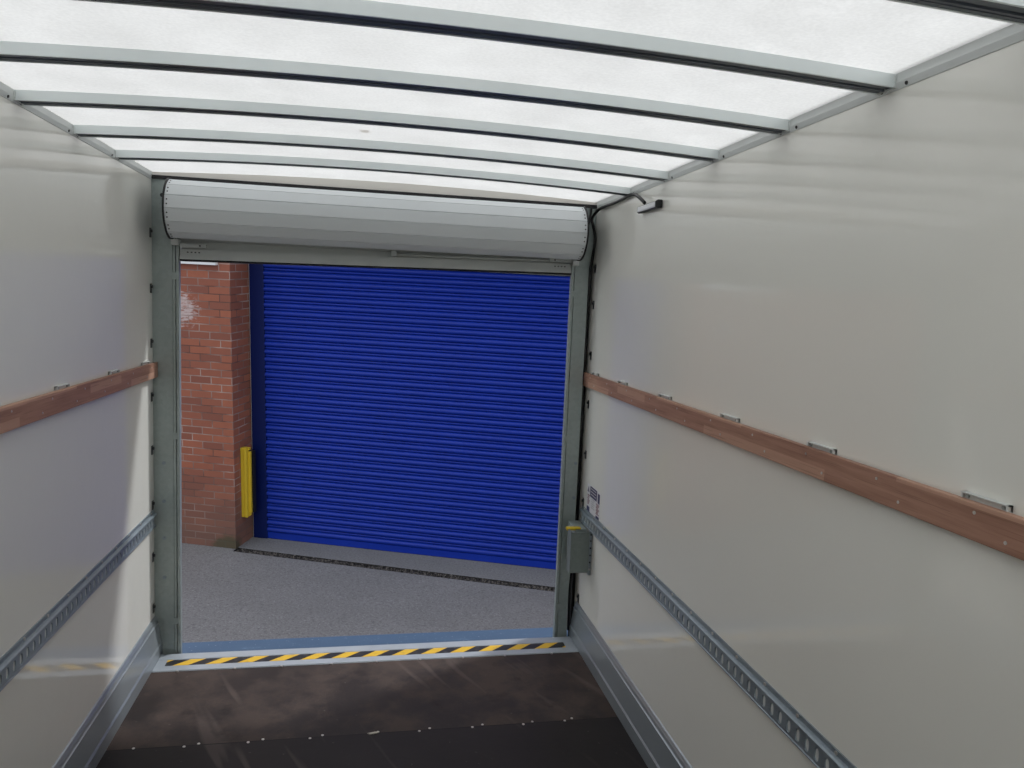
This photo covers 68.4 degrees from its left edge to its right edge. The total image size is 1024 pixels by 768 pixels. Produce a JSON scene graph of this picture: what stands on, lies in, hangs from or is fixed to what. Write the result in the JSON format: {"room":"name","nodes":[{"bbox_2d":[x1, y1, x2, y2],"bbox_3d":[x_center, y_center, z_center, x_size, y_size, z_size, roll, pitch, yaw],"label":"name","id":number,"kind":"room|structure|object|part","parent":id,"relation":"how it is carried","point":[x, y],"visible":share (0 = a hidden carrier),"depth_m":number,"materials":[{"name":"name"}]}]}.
{"room":"truck cargo interior","nodes":[
{"label":"truck cargo interior","id":0,"kind":"room"},
{"bbox_2d":[0,96,155,767],"bbox_3d":[-1.235,0.391,1.397,0.039,2.238,4.200,1,6,-11],"label":"wall","id":1,"kind":"structure","parent":0,"point":[76,286],"depth_m":2.39,"materials":[{"name":"grey plastic"}]},
{"bbox_2d":[0,82,151,178],"bbox_3d":[-1.168,-0.675,1.239,0.007,0.034,4.098,1,6,-11],"label":"trim","id":2,"kind":"structure","parent":1,"relation":"attached to","point":[6,91],"depth_m":2.32,"materials":[{"name":"metal"}]},
{"bbox_2d":[0,509,156,691],"bbox_3d":[-1.236,0.818,1.448,0.016,0.078,3.968,1,6,-11],"label":"track","id":3,"kind":"object","parent":1,"relation":"attached to","point":[31,642],"visible":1,"depth_m":2.39,"materials":[{"name":"metal"}]},
{"bbox_2d":[0,361,157,433],"bbox_3d":[-1.194,0.153,1.326,0.022,0.078,4.098,1,6,-11],"label":"wooden rail","id":4,"kind":"object","parent":1,"relation":"attached to","point":[64,397],"visible":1,"depth_m":2.34,"materials":[{"name":"brown wood"}]},
{"bbox_2d":[52,616,162,767],"bbox_3d":[-1.239,1.372,1.452,0.033,0.181,4.097,1,6,-11],"label":"baseboard","id":5,"kind":"structure","parent":1,"relation":"attached to","point":[89,743],"depth_m":2.83,"materials":[{"name":"metal"}]},
{"bbox_2d":[96,652,647,767],"bbox_3d":[-0.277,1.507,1.642,2.040,0.052,4.079,1,6,-11],"label":"floor","id":6,"kind":"structure","parent":0,"point":[548,710],"depth_m":3.00,"materials":[{"name":"brown wood"}]},
{"bbox_2d":[152,636,578,672],"bbox_3d":[-0.639,1.269,3.544,1.932,0.006,0.172,1,6,-11],"label":"plate","id":7,"kind":"object","parent":6,"relation":"on","point":[160,666],"visible":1,"depth_m":3.53,"materials":[{"name":"metal"}]},
{"bbox_2d":[165,642,565,665],"bbox_3d":[-0.644,1.268,3.543,1.840,0.001,0.055,1,6,-11],"label":"tape","id":8,"kind":"object","parent":7,"relation":"on","point":[558,644],"visible":1,"depth_m":3.53,"materials":[{"name":"plastic"}]},
{"bbox_2d":[182,627,567,653],"bbox_3d":[-0.682,1.358,3.757,2.040,0.121,0.232,1,6,-11],"label":"step","id":9,"kind":"structure","parent":6,"relation":"attached to","point":[384,639],"depth_m":3.79,"materials":[{"name":"grey metal"}]},
{"bbox_2d":[151,179,181,653],"bbox_3d":[-1.546,0.195,3.392,0.116,2.193,0.115,1,6,-11],"label":"pillar","id":10,"kind":"structure","parent":9,"relation":"on","point":[166,263],"depth_m":3.37,"materials":[{"name":"metal"}]},
{"bbox_3d":[-1.474,-0.473,3.296,0.027,0.030,0.003,1,6,-11],"label":"splice plate","id":11,"kind":"part","parent":10,"relation":"part of","materials":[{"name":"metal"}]},
{"bbox_3d":[-1.503,0.233,3.369,0.027,0.030,0.003,1,6,-11],"label":"splice plate","id":12,"kind":"part","parent":10,"relation":"part of","materials":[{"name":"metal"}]},
{"bbox_3d":[-1.539,1.087,3.457,0.027,0.030,0.003,1,6,-11],"label":"splice plate","id":13,"kind":"part","parent":10,"relation":"part of","materials":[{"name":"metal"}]},
{"bbox_2d":[553,208,596,636],"bbox_3d":[0.303,0.234,3.749,0.116,2.193,0.115,1,6,-11],"label":"pillar","id":14,"kind":"structure","parent":9,"relation":"on","point":[579,277],"depth_m":3.71,"materials":[{"name":"metal"}]},
{"bbox_2d":[162,178,588,275],"bbox_3d":[-0.562,-0.677,3.352,1.789,0.335,0.300,1,6,-11],"label":"roller door","id":15,"kind":"structure","parent":14,"relation":"attached to","point":[215,222],"depth_m":3.27,"materials":[{"name":"grey metal"}]},
{"bbox_3d":[-1.396,-0.605,3.300,0.107,0.017,0.016,1,6,-11],"label":"latch plate","id":16,"kind":"part","parent":15,"relation":"part of","materials":[{"name":"grey metal"}]},
{"bbox_3d":[-0.174,-0.594,3.542,0.745,0.019,0.009,1,6,-11],"label":"lock rod","id":17,"kind":"part","parent":15,"relation":"part of","materials":[{"name":"grey metal"}]},
{"bbox_3d":[0.232,-0.593,3.611,0.107,0.017,0.016,1,6,-11],"label":"latch plate","id":18,"kind":"part","parent":15,"relation":"part of","materials":[{"name":"grey metal"}]},
{"bbox_3d":[0.235,1.125,3.799,0.027,0.030,0.003,1,6,-11],"label":"splice plate","id":19,"kind":"part","parent":14,"relation":"part of","materials":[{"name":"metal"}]},
{"bbox_3d":[0.271,0.271,3.711,0.027,0.030,0.003,1,6,-11],"label":"splice plate","id":20,"kind":"part","parent":14,"relation":"part of","materials":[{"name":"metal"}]},
{"bbox_3d":[0.300,-0.435,3.638,0.027,0.030,0.003,1,6,-11],"label":"splice plate","id":21,"kind":"part","parent":14,"relation":"part of","materials":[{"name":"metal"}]},
{"bbox_2d":[589,208,592,224],"bbox_3d":[0.355,-0.731,3.615,0.055,0.221,0.012,1,6,-11],"label":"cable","id":22,"kind":"object","parent":14,"relation":"attached to","point":[591,209],"visible":0.41,"depth_m":3.61,"materials":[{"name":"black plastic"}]},
{"bbox_2d":[0,0,1011,202],"bbox_3d":[-0.195,-0.688,1.460,2.060,0.031,4.230,1,6,-11],"label":"ceiling","id":23,"kind":"structure","parent":0,"point":[885,36],"depth_m":1.71,"materials":[{"name":"white plastic"}]},
{"bbox_2d":[13,90,719,161],"bbox_3d":[-0.336,-0.755,2.198,1.998,0.054,0.074,1,6,-11],"label":"bow","id":24,"kind":"object","parent":23,"relation":"attached to","point":[23,97],"visible":1,"depth_m":2.15,"materials":[{"name":"metal"}]},
{"bbox_2d":[72,125,668,181],"bbox_3d":[-0.411,-0.799,2.593,1.998,0.054,0.074,1,6,-11],"label":"bow","id":25,"kind":"object","parent":23,"relation":"attached to","point":[95,131],"visible":1,"depth_m":2.55,"materials":[{"name":"metal"}]},
{"bbox_2d":[115,150,630,195],"bbox_3d":[-0.487,-0.843,2.988,1.998,0.054,0.074,1,6,-11],"label":"bow","id":26,"kind":"object","parent":23,"relation":"attached to","point":[119,154],"visible":0.99,"depth_m":2.94,"materials":[{"name":"metal"}]},
{"bbox_2d":[0,41,790,134],"bbox_3d":[-0.261,-0.711,1.804,1.998,0.054,0.074,1,6,-11],"label":"bow","id":27,"kind":"object","parent":23,"relation":"attached to","point":[24,52],"visible":1,"depth_m":1.77,"materials":[{"name":"metal"}]},
{"bbox_2d":[75,0,896,94],"bbox_3d":[-0.186,-0.667,1.409,1.998,0.054,0.074,1,6,-11],"label":"bow","id":28,"kind":"object","parent":23,"relation":"attached to","point":[364,13],"visible":1,"depth_m":1.43,"materials":[{"name":"metal"}]},
{"bbox_2d":[887,0,1023,25],"bbox_3d":[-0.111,-0.623,1.014,1.998,0.054,0.074,1,6,-11],"label":"bow","id":29,"kind":"object","parent":23,"relation":"attached to","point":[1009,11],"visible":1,"depth_m":1.18,"materials":[{"name":"metal"}]},
{"bbox_2d":[574,40,1023,767],"bbox_3d":[0.749,0.433,1.780,0.039,2.238,4.200,1,6,-11],"label":"wall","id":30,"kind":"structure","parent":0,"point":[850,282],"depth_m":1.76,"materials":[{"name":"grey plastic"}]},
{"bbox_2d":[152,172,596,204],"bbox_3d":[-0.576,-0.899,3.455,1.999,0.043,0.055,1,6,-11],"label":"trim","id":31,"kind":"structure","parent":30,"relation":"attached to","point":[357,184],"depth_m":3.42,"materials":[{"name":"white metal"}]},
{"bbox_2d":[151,175,596,208],"bbox_3d":[-0.572,-0.872,3.431,1.992,0.015,0.024,1,6,-11],"label":"strip","id":32,"kind":"object","parent":31,"relation":"attached to","point":[153,176],"visible":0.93,"depth_m":3.40,"materials":[{"name":"black rubber"}]},
{"bbox_2d":[566,520,592,574],"bbox_3d":[0.306,0.795,3.675,0.110,0.214,0.209,1,6,-11],"label":"box","id":33,"kind":"object","parent":30,"relation":"attached to","point":[579,541],"visible":1,"depth_m":3.58,"materials":[{"name":"metal"}]},
{"bbox_3d":[0.315,0.788,3.707,0.055,0.194,0.148,1,6,-11],"label":"plate","id":34,"kind":"part","parent":33,"relation":"part of","materials":[{"name":"metal"}]},
{"bbox_2d":[586,483,599,520],"bbox_3d":[0.386,0.561,3.584,0.001,0.137,0.205,1,6,-11],"label":"sticker","id":35,"kind":"object","parent":30,"relation":"attached to","point":[593,496],"visible":1,"depth_m":3.58,"materials":[{"name":"white paper"}]},
{"bbox_2d":[567,192,645,629],"bbox_3d":[0.407,0.244,3.397,0.036,2.119,0.734,1,6,-11],"label":"cable","id":36,"kind":"object","parent":30,"relation":"attached to","point":[638,196],"visible":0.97,"depth_m":3.71,"materials":[{"name":"black plastic"}]},
{"bbox_2d":[569,601,692,767],"bbox_3d":[0.692,1.413,1.825,0.033,0.181,4.097,1,6,-11],"label":"baseboard","id":37,"kind":"structure","parent":30,"relation":"attached to","point":[655,745],"depth_m":3.02,"materials":[{"name":"metal"}]},
{"bbox_2d":[637,199,662,213],"bbox_3d":[0.529,-0.683,2.908,0.026,0.032,0.209,1,6,-11],"label":"lamp","id":38,"kind":"object","parent":30,"relation":"attached to","point":[656,204],"visible":1,"depth_m":2.87,"materials":[{"name":"grey plastic"}]},
{"bbox_2d":[579,506,856,767],"bbox_3d":[0.712,0.859,1.824,0.016,0.078,3.968,1,6,-11],"label":"track","id":39,"kind":"object","parent":30,"relation":"attached to","point":[822,753],"visible":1,"depth_m":2.19,"materials":[{"name":"metal"}]},
{"bbox_2d":[583,372,1023,560],"bbox_3d":[0.745,0.194,1.708,0.022,0.078,4.114,1,6,-11],"label":"wooden rail","id":40,"kind":"object","parent":30,"relation":"attached to","point":[989,522],"visible":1,"depth_m":1.63,"materials":[{"name":"brown wood"}]},
{"bbox_2d":[597,24,1023,208],"bbox_3d":[0.789,-0.633,1.617,0.007,0.034,4.098,1,6,-11],"label":"trim","id":41,"kind":"structure","parent":30,"relation":"attached to","point":[1012,34],"depth_m":1.65,"materials":[{"name":"metal"}]},
{"label":"outside","id":42,"kind":"structure","parent":0,"visible":0},
{"bbox_2d":[182,543,567,642],"bbox_3d":[-2.537,2.641,0.724,20.998,0.602,14.045,3,6,9],"label":"ground","id":43,"kind":"structure","parent":42,"point":[228,594],"depth_m":6.71,"materials":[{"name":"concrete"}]},
{"bbox_2d":[181,263,252,548],"bbox_3d":[-1.247,-0.299,7.502,15.056,4.626,0.906,3,6,9],"label":"brick wall","id":44,"kind":"structure","parent":43,"relation":"on","point":[215,321],"depth_m":7.62,"materials":[{"name":"red brick"}]},
{"bbox_2d":[181,261,217,264],"bbox_3d":[-3.460,-1.414,7.362,1.234,0.462,0.074,3,6,9],"label":"board","id":45,"kind":"object","parent":44,"relation":"attached to","point":[182,262],"visible":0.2,"depth_m":7.30,"materials":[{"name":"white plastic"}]},
{"bbox_2d":[240,447,255,517],"bbox_3d":[-2.754,1.020,7.869,0.105,0.747,0.180,3,6,9],"label":"guard","id":46,"kind":"object","parent":44,"relation":"attached to","point":[248,457],"visible":1,"depth_m":7.84,"materials":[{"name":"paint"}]},
{"bbox_2d":[249,264,569,569],"bbox_3d":[-0.784,0.129,7.578,3.990,3.420,0.305,3,6,9],"label":"roller shutter","id":47,"kind":"object","parent":44,"relation":"attached to","point":[419,412],"visible":0.55,"depth_m":7.62,"materials":[{"name":"blue paint"}]},
{"bbox_3d":[-2.640,0.057,7.882,0.158,3.250,0.073,4,10,9],"label":"guide rail","id":48,"kind":"part","parent":47,"relation":"part of","materials":[{"name":"blue metal"}]},
{"bbox_2d":[234,548,554,591],"bbox_3d":[3.017,2.184,6.701,12.006,0.235,0.112,3,6,11],"label":"channel","id":49,"kind":"object","parent":43,"relation":"in","point":[259,552],"visible":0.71,"depth_m":7.50,"materials":[{"name":"grey metal"}]},
{"bbox_2d":[238,536,555,586],"bbox_3d":[3.132,2.048,7.360,12.000,0.001,1.586,4,10,9],"label":"threshold","id":50,"kind":"object","parent":43,"relation":"on","point":[487,570],"visible":0.25,"depth_m":7.69,"materials":[{"name":"concrete"}]}
]}

